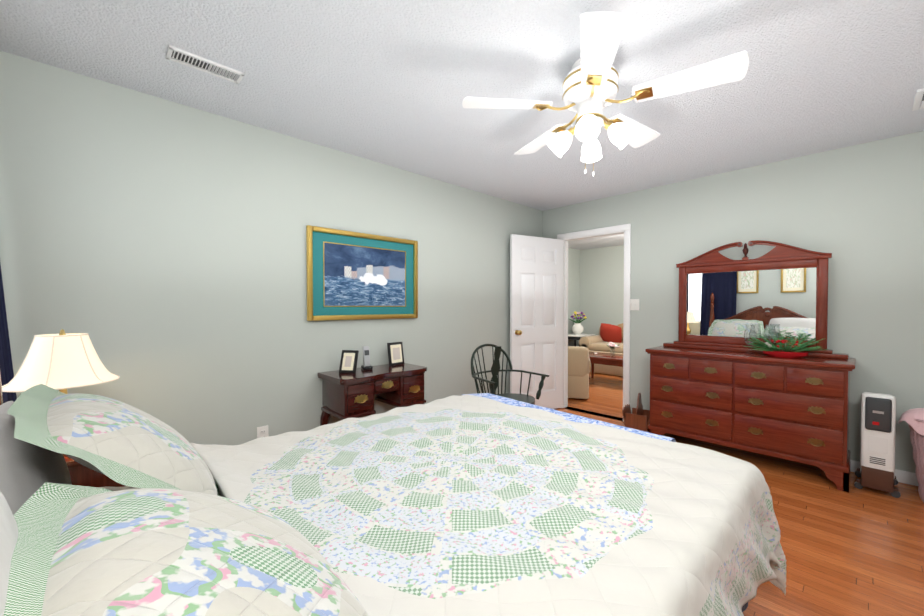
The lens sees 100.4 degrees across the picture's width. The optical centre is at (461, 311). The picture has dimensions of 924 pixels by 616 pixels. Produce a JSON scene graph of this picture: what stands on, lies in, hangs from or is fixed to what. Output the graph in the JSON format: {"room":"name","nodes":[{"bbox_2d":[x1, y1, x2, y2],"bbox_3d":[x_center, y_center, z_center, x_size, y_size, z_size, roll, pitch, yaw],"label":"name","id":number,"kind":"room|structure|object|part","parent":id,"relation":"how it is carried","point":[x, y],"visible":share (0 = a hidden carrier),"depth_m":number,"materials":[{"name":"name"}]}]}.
{"room":"bedroom","nodes":[
{"label":"bedroom","id":0,"kind":"room"},
{"bbox_2d":[0,51,542,445],"bbox_3d":[-0.653,-0.027,3.337,4.740,2.430,0.120,-1,1,-44],"label":"wall","id":1,"kind":"structure","parent":0,"point":[154,247],"depth_m":2.38,"materials":[{"name":"paint"}]},
{"bbox_2d":[257,425,268,437],"bbox_3d":[-1.343,0.830,2.596,0.072,0.115,0.010,-1,1,-44],"label":"electrical outlet plate","id":2,"kind":"object","parent":1,"relation":"attached to","point":[262,431],"visible":0.77,"depth_m":2.59,"materials":[{"name":"white plastic"}]},
{"bbox_2d":[306,225,417,320],"bbox_3d":[-0.760,-0.283,3.120,0.990,0.690,0.032,-1,1,-44],"label":"picture","id":3,"kind":"object","parent":1,"relation":"attached to","point":[351,275],"visible":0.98,"depth_m":3.06,"materials":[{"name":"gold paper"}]},
{"bbox_2d":[0,0,923,249],"bbox_3d":[1.423,-1.297,3.645,8.190,0.100,5.340,-1,1,-44],"label":"ceiling","id":4,"kind":"structure","parent":0,"point":[394,83],"depth_m":1.96,"materials":[{"name":"white paint"}]},
{"bbox_2d":[166,45,244,83],"bbox_3d":[-1.262,-1.213,1.902,0.310,0.012,0.115,-1,1,-44],"label":"ceiling vent","id":5,"kind":"object","parent":4,"relation":"in","point":[186,58],"visible":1,"depth_m":1.89,"materials":[{"name":"white metal"}]},
{"bbox_2d":[462,12,748,175],"bbox_3d":[0.664,-0.947,1.926,1.196,0.545,1.225,-1,1,-44],"label":"ceiling fan","id":6,"kind":"object","parent":4,"relation":"hanging from","point":[590,86],"visible":1,"depth_m":1.80,"materials":[{"name":"white"}]},
{"bbox_2d":[912,88,923,110],"bbox_3d":[2.717,-1.214,2.116,0.300,0.017,0.300,-1,1,-44],"label":"ceiling vent","id":7,"kind":"object","parent":4,"relation":"in","point":[918,104],"visible":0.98,"depth_m":2.21,"materials":[{"name":"white metal"}]},
{"bbox_2d":[568,248,579,346],"bbox_3d":[1.283,-0.087,7.147,3.330,2.430,0.120,-1,1,-44],"label":"wall","id":8,"kind":"structure","parent":0,"point":[573,280],"depth_m":8.06,"materials":[{"name":"paint"}]},
{"bbox_2d":[580,245,623,334],"bbox_3d":[3.919,-0.083,6.891,0.120,2.430,4.140,-1,1,-44],"label":"wall","id":9,"kind":"structure","parent":0,"point":[602,285],"depth_m":7.90,"materials":[{"name":"paint"}]},
{"bbox_2d":[543,131,923,472],"bbox_3d":[1.845,-0.038,4.070,0.120,2.430,5.100,-1,1,-44],"label":"wall","id":10,"kind":"structure","parent":0,"point":[857,211],"depth_m":2.95,"materials":[{"name":"paint"}]},
{"bbox_2d":[510,234,562,408],"bbox_3d":[0.875,0.148,4.471,0.755,2.020,0.035,0,1,-29],"label":"door","id":11,"kind":"structure","parent":10,"relation":"in","point":[536,293],"depth_m":4.45,"materials":[{"name":"white wood"}]},
{"bbox_2d":[515,330,521,334],"bbox_3d":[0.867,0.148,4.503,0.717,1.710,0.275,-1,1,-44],"label":"door knob","id":12,"kind":"object","parent":11,"relation":"attached to","point":[518,332],"depth_m":4.26,"materials":[{"name":"gold metal"}]},
{"bbox_2d":[557,224,630,421],"bbox_3d":[1.513,0.120,4.419,0.152,2.102,0.884,-1,1,-44],"label":"door frame","id":13,"kind":"structure","parent":10,"relation":"attached to","point":[625,229],"depth_m":4.16,"materials":[{"name":"white wood"}]},
{"bbox_2d":[630,299,638,309],"bbox_3d":[1.792,-0.073,4.025,0.015,0.118,0.118,-1,1,-44],"label":"switch plate","id":14,"kind":"object","parent":10,"relation":"attached to","point":[634,304],"visible":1,"depth_m":4.02,"materials":[{"name":"white plastic"}]},
{"bbox_2d":[850,460,918,485],"bbox_3d":[2.658,1.149,3.144,0.013,0.085,2.550,-1,1,-44],"label":"baseboard","id":15,"kind":"structure","parent":10,"relation":"attached to","point":[906,477],"depth_m":2.69,"materials":[{"name":"white wood"}]},
{"bbox_2d":[554,372,923,615],"bbox_3d":[1.423,1.223,3.685,8.190,0.080,5.340,-1,1,-44],"label":"floor","id":16,"kind":"structure","parent":0,"point":[854,551],"depth_m":2.05,"materials":[{"name":"brown wood"}]},
{"bbox_2d":[2,329,124,486],"bbox_3d":[-1.632,0.642,1.674,0.480,1.145,0.510,-1,1,-44],"label":"nightstand","id":17,"kind":"object","parent":16,"relation":"on","point":[62,361],"visible":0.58,"depth_m":1.51,"materials":[{"name":"brown wood"}]},
{"bbox_2d":[2,329,119,393],"bbox_3d":[-1.644,0.319,1.587,0.350,0.495,0.350,-1,1,-44],"label":"lamp","id":18,"kind":"object","parent":17,"relation":"on","point":[62,361],"depth_m":1.51,"materials":[{"name":"beige fabric"}]},
{"bbox_2d":[318,342,426,425],"bbox_3d":[-0.661,0.732,2.956,0.745,0.948,0.410,-1,1,-44],"label":"desk","id":19,"kind":"object","parent":16,"relation":"on","point":[350,389],"visible":0.88,"depth_m":2.82,"materials":[{"name":"brown wood"}]},
{"bbox_2d":[339,350,358,373],"bbox_3d":[-0.826,0.370,2.837,0.140,0.169,0.141,-1,1,-44],"label":"photo frame","id":20,"kind":"object","parent":19,"relation":"on","point":[349,358],"depth_m":2.82,"materials":[{"name":"black wood"}]},
{"bbox_2d":[387,342,403,365],"bbox_3d":[-0.568,0.349,3.216,0.158,0.190,0.108,-1,1,-44],"label":"photo frame","id":21,"kind":"object","parent":19,"relation":"on","point":[395,349],"depth_m":3.18,"materials":[{"name":"black wood"}]},
{"bbox_2d":[0,374,786,615],"bbox_3d":[-0.134,0.479,1.438,2.386,1.478,1.849,-1,1,-44],"label":"bed","id":22,"kind":"object","parent":16,"relation":"on","point":[484,504],"visible":1,"depth_m":0.99,"materials":[{"name":"white fabric"}]},
{"bbox_3d":[-0.960,0.492,0.639,0.089,1.478,1.708,-1,1,-44],"label":"headboard","id":23,"kind":"part","parent":22,"relation":"part of","materials":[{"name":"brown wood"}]},
{"bbox_2d":[0,491,17,615],"bbox_3d":[-0.618,0.419,0.439,0.188,0.463,0.720,-1,1,-44],"label":"pillow","id":24,"kind":"object","parent":22,"relation":"on","point":[8,521],"depth_m":0.50,"materials":[{"name":"grey fabric"}]},
{"bbox_2d":[0,401,71,514],"bbox_3d":[-1.151,0.456,0.996,0.194,0.388,0.720,-1,1,-44],"label":"pillow","id":25,"kind":"object","parent":22,"relation":"on","point":[31,459],"depth_m":0.88,"materials":[{"name":"grey"}]},
{"bbox_3d":[-0.181,0.827,1.392,2.030,0.385,1.520,-1,1,-44],"label":"mattress","id":26,"kind":"part","parent":22,"relation":"part of","materials":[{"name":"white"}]},
{"bbox_2d":[190,394,786,615],"bbox_3d":[0.056,0.837,1.628,1.751,0.600,1.850,-1,1,-44],"label":"quilt","id":27,"kind":"object","parent":22,"relation":"on","point":[466,504],"depth_m":1.20,"materials":[{"name":"white fabric"}]},
{"bbox_2d":[471,344,548,404],"bbox_3d":[0.352,0.740,3.212,0.613,0.901,0.554,-1,1,-44],"label":"chair","id":28,"kind":"object","parent":16,"relation":"on","point":[495,370],"visible":0.58,"depth_m":3.33,"materials":[{"name":"black paint"}]},
{"bbox_2d":[568,346,590,398],"bbox_3d":[1.426,0.799,5.410,0.713,0.680,0.681,0,1,16],"label":"armchair","id":29,"kind":"object","parent":16,"relation":"on","point":[579,364],"visible":0.48,"depth_m":5.04,"materials":[{"name":"beige fabric"}]},
{"bbox_2d":[568,311,594,346],"bbox_3d":[2.312,0.555,7.695,0.560,1.129,0.470,-1,1,-44],"label":"end table","id":30,"kind":"object","parent":16,"relation":"on","point":[577,330],"visible":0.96,"depth_m":7.59,"materials":[{"name":"white"}]},
{"bbox_2d":[568,311,586,333],"bbox_3d":[2.308,0.221,7.649,0.433,0.459,0.418,-1,1,-44],"label":"vase","id":31,"kind":"object","parent":30,"relation":"on","point":[577,328],"depth_m":7.60,"materials":[{"name":"white ceramic"}]},
{"bbox_2d":[564,406,622,420],"bbox_3d":[1.513,1.211,4.436,0.120,0.080,0.760,-1,1,-44],"label":"threshold","id":32,"kind":"object","parent":16,"relation":"on","point":[598,414],"visible":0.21,"depth_m":4.39,"materials":[{"name":"brown wood"}]},
{"bbox_2d":[579,323,622,375],"bbox_3d":[3.197,0.656,6.861,0.880,0.933,1.955,-1,1,-44],"label":"sofa","id":33,"kind":"object","parent":16,"relation":"on","point":[608,333],"visible":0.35,"depth_m":7.15,"materials":[{"name":"beige fabric"}]},
{"bbox_2d":[589,342,622,377],"bbox_3d":[2.444,0.813,6.044,0.600,0.666,1.200,-1,1,-44],"label":"coffee table","id":34,"kind":"object","parent":16,"relation":"on","point":[611,359],"visible":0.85,"depth_m":6.03,"materials":[{"name":"brown wood"}]},
{"bbox_2d":[622,393,649,431],"bbox_3d":[1.740,0.989,3.777,0.267,0.385,0.260,1,1,38],"label":"magazine rack","id":35,"kind":"object","parent":16,"relation":"on","point":[638,418],"visible":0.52,"depth_m":3.72,"materials":[{"name":"brown wood"}]},
{"bbox_2d":[645,240,855,492],"bbox_3d":[2.271,0.300,3.147,0.510,1.783,1.324,-1,1,-44],"label":"dresser","id":36,"kind":"object","parent":16,"relation":"on","point":[747,360],"visible":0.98,"depth_m":3.04,"materials":[{"name":"brown wood"}]},
{"bbox_2d":[663,240,848,358],"bbox_3d":[2.392,-0.128,3.256,0.125,0.931,1.250,-1,1,-44],"label":"mirror","id":37,"kind":"object","parent":36,"relation":"on","point":[786,287],"depth_m":3.21,"materials":[{"name":"brown mirror"}]},
{"bbox_3d":[2.408,0.223,3.111,0.092,0.235,0.222,-1,1,-44],"label":"hurricane glass","id":38,"kind":"part","parent":36,"relation":"part of","materials":[{"name":"clear glass"}]},
{"bbox_2d":[854,392,900,497],"bbox_3d":[2.840,0.869,2.634,0.342,0.659,0.210,-1,1,-44],"label":"heater","id":39,"kind":"object","parent":16,"relation":"on","point":[876,470],"visible":1,"depth_m":2.52,"materials":[{"name":"white plastic"}]},
{"bbox_2d":[898,408,923,501],"bbox_3d":[3.034,0.896,2.339,0.527,0.608,0.517,-1,1,-44],"label":"hamper","id":40,"kind":"object","parent":16,"relation":"on","point":[913,418],"visible":1,"depth_m":2.41,"materials":[{"name":"pink fabric"}]},
{"bbox_3d":[-1.001,0.020,0.363,0.120,2.430,3.690,-1,1,-44],"label":"wall","id":41,"kind":"structure","parent":0,"visible":0},
{"bbox_2d":[0,264,16,402],"bbox_3d":[-1.690,0.093,1.331,0.223,2.175,1.252,-1,1,-44],"label":"curtain","id":42,"kind":"object","parent":41,"relation":"hanging from","point":[6,371],"visible":0.15,"depth_m":1.66,"materials":[{"name":"blue fabric"}]}
]}

